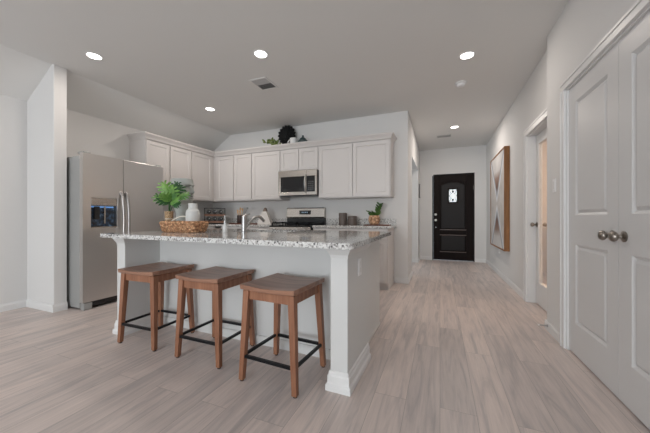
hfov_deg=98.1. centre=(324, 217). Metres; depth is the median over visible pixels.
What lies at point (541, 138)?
door
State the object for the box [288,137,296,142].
mug
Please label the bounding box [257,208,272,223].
ornament
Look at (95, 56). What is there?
diffuser
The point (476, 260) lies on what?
baseboard
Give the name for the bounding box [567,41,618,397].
closet door
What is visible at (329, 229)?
base cabinet
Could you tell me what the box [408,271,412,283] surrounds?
baseboard
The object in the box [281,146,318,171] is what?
upper cabinet
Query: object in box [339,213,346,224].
canister
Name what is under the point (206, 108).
recessed light
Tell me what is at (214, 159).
cabinet filler
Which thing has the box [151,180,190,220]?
potted plant
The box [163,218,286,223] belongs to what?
backsplash
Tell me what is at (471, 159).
wall
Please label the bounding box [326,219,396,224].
backsplash
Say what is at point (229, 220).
countertop
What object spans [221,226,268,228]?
base cabinet
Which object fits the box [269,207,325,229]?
gas range
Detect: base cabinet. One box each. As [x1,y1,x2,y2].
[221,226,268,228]
[313,228,348,230]
[349,228,393,289]
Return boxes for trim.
[432,173,474,261]
[523,108,546,302]
[560,0,649,349]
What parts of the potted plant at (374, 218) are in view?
pot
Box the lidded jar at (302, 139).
[297,135,306,141]
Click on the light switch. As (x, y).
(553, 180)
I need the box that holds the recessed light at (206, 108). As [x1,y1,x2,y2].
[205,107,215,110]
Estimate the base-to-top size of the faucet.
0.179 m
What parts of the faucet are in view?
spout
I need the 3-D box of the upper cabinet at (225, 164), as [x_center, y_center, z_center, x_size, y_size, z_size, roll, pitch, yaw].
[-1.860,-0.760,5.574,0.414,0.870,0.338,0,0,22]
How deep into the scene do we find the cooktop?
4.60 m
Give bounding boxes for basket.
[159,216,208,232]
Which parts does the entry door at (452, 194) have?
light frame, moulding, leaded glass, door panel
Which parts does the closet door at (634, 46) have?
knob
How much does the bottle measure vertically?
0.092 m
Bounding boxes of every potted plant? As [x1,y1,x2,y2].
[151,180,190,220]
[366,202,382,223]
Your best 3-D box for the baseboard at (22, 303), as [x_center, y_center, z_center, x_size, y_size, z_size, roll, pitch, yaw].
[-5.152,0.998,-0.734,0.014,0.085,8.750,0,0,22]
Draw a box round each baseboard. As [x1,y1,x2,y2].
[0,299,26,311]
[26,299,52,312]
[52,302,67,312]
[395,277,407,283]
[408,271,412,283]
[420,256,431,259]
[475,258,485,262]
[486,259,522,298]
[545,320,559,343]
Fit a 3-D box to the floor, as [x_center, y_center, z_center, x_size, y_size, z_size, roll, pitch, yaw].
[-0.400,1.090,0.541,8.350,0.100,15.100,0,0,22]
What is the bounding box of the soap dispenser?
[222,216,228,231]
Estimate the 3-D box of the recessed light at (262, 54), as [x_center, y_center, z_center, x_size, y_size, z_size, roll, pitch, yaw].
[-0.666,-1.696,2.923,0.160,0.005,0.160,0,0,22]
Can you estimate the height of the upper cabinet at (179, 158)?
0.870 m
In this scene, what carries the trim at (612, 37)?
attached to the wall at (581, 25)
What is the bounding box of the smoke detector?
[455,80,466,87]
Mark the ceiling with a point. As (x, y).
(164, 62)
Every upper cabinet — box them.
[130,138,168,191]
[169,145,190,181]
[191,151,211,201]
[217,155,241,201]
[234,153,255,201]
[252,150,289,200]
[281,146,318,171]
[319,139,393,199]
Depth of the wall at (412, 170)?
6.62 m
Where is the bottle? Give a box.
[222,222,227,231]
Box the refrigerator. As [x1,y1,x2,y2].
[67,151,162,310]
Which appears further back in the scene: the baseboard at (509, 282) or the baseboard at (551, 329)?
the baseboard at (509, 282)
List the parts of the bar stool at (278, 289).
leg, leg, seat, leg, leg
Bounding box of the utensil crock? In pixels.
[237,215,243,222]
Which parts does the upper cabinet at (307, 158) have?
door, door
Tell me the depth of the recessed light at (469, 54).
2.94 m
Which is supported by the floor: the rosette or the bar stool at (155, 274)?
the bar stool at (155, 274)
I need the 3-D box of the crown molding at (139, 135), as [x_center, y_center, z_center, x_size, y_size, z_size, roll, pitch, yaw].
[-0.944,-1.239,4.424,3.806,0.086,1.776,0,0,22]
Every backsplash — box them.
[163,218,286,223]
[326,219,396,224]
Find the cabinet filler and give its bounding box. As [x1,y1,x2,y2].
[203,157,218,202]
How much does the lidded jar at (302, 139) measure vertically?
0.170 m
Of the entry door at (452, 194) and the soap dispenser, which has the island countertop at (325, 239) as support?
the soap dispenser
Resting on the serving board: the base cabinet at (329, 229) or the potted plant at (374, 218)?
the potted plant at (374, 218)
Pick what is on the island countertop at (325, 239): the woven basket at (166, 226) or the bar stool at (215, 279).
the woven basket at (166, 226)
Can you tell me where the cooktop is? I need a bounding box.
[269,225,311,226]
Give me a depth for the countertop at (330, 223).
4.42 m
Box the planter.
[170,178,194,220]
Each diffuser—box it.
[87,53,100,59]
[255,51,266,57]
[461,52,473,58]
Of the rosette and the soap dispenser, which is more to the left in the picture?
the soap dispenser
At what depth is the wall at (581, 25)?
2.37 m
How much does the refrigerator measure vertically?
1.797 m
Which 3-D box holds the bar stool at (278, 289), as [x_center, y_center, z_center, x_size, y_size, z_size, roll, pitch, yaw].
[-0.272,0.730,1.891,0.431,0.620,0.413,0,0,26]
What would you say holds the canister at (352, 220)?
on the countertop at (330, 223)
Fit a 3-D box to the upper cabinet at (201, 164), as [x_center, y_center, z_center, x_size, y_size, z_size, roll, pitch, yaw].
[-2.443,-0.760,5.308,0.362,0.870,0.494,0,0,22]
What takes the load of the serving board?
on the countertop at (330, 223)
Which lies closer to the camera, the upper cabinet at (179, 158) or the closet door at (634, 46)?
the closet door at (634, 46)
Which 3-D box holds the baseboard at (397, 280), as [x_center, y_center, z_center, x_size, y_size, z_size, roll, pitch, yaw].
[1.218,0.998,4.496,0.196,0.085,0.014,0,0,22]
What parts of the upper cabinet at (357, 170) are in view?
door, door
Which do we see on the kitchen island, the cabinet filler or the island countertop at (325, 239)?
the island countertop at (325, 239)
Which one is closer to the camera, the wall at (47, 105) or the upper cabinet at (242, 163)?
the wall at (47, 105)
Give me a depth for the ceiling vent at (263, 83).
3.56 m
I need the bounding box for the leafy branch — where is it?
[262,137,280,144]
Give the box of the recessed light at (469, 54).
[459,51,475,59]
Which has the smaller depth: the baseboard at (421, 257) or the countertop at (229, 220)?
the countertop at (229, 220)
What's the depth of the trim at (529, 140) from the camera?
3.47 m
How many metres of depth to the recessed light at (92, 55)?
2.95 m
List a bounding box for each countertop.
[100,228,390,249]
[163,218,286,226]
[312,219,396,228]
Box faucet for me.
[241,213,264,232]
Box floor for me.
[0,259,649,432]
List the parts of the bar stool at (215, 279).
leg, leg, seat, leg, leg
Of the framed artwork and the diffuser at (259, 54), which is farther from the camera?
the framed artwork
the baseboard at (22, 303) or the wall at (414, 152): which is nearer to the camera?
the baseboard at (22, 303)
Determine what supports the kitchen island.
on the floor
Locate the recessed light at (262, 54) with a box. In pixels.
[253,49,268,58]
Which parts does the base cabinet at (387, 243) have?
drawer, door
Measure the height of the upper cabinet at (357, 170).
0.870 m
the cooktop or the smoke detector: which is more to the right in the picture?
the smoke detector
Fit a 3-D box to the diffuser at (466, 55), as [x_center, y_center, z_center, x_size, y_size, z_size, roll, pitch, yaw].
[1.485,-1.698,2.947,0.120,0.003,0.120,0,0,22]
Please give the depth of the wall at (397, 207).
4.80 m
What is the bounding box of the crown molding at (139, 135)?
[126,131,396,156]
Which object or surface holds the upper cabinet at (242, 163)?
attached to the wall at (397, 207)
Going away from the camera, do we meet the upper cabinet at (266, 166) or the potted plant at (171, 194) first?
the potted plant at (171, 194)
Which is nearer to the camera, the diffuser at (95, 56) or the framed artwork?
the diffuser at (95, 56)
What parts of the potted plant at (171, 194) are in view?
pot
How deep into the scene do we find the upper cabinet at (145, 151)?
4.34 m
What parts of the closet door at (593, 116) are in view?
knob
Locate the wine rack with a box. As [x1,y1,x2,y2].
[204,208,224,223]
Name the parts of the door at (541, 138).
door frame, glass pane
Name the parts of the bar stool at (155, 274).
leg, leg, seat, leg, leg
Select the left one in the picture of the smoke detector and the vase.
the vase
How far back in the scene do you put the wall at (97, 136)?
3.27 m
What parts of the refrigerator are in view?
freezer door, dispenser panel, handle, handle, fridge door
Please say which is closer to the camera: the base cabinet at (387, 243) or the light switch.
the light switch
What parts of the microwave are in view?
door, control panel, control frame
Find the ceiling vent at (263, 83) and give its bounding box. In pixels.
[248,77,278,90]
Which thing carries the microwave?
attached to the upper cabinet at (307, 158)
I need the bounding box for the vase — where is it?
[185,203,199,220]
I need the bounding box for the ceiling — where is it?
[0,0,567,150]
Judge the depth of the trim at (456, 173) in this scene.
6.70 m
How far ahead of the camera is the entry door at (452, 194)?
6.86 m
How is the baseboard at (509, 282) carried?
attached to the wall at (531, 101)
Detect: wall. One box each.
[0,94,212,303]
[27,64,66,304]
[213,111,408,282]
[409,116,419,274]
[412,170,412,258]
[420,145,485,258]
[486,50,546,290]
[547,0,648,331]
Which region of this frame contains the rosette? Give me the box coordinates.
[278,125,295,143]
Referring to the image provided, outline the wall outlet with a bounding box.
[358,257,361,275]
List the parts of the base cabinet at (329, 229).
drawer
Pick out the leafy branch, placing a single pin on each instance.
(274, 142)
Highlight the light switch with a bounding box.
[552,178,555,191]
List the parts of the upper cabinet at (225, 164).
door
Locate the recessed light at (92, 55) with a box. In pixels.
[84,52,103,59]
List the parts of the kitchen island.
moulding, moulding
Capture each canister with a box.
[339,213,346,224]
[348,215,356,224]
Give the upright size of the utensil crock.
0.152 m
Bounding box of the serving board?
[364,224,390,225]
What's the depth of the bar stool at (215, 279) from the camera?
2.09 m
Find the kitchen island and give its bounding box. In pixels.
[112,238,379,396]
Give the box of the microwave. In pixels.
[278,169,318,197]
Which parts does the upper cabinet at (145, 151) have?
door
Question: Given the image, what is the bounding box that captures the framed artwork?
[490,146,509,251]
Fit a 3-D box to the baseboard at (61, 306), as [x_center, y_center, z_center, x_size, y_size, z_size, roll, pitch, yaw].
[-2.966,0.998,3.156,0.014,0.085,0.134,0,0,22]
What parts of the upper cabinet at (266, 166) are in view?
door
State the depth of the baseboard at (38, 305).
3.20 m
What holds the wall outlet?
attached to the kitchen island
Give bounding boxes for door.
[433,174,473,260]
[530,127,546,310]
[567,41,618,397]
[608,11,649,429]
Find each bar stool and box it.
[117,262,194,351]
[174,266,254,368]
[239,273,325,398]
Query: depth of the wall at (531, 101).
3.98 m

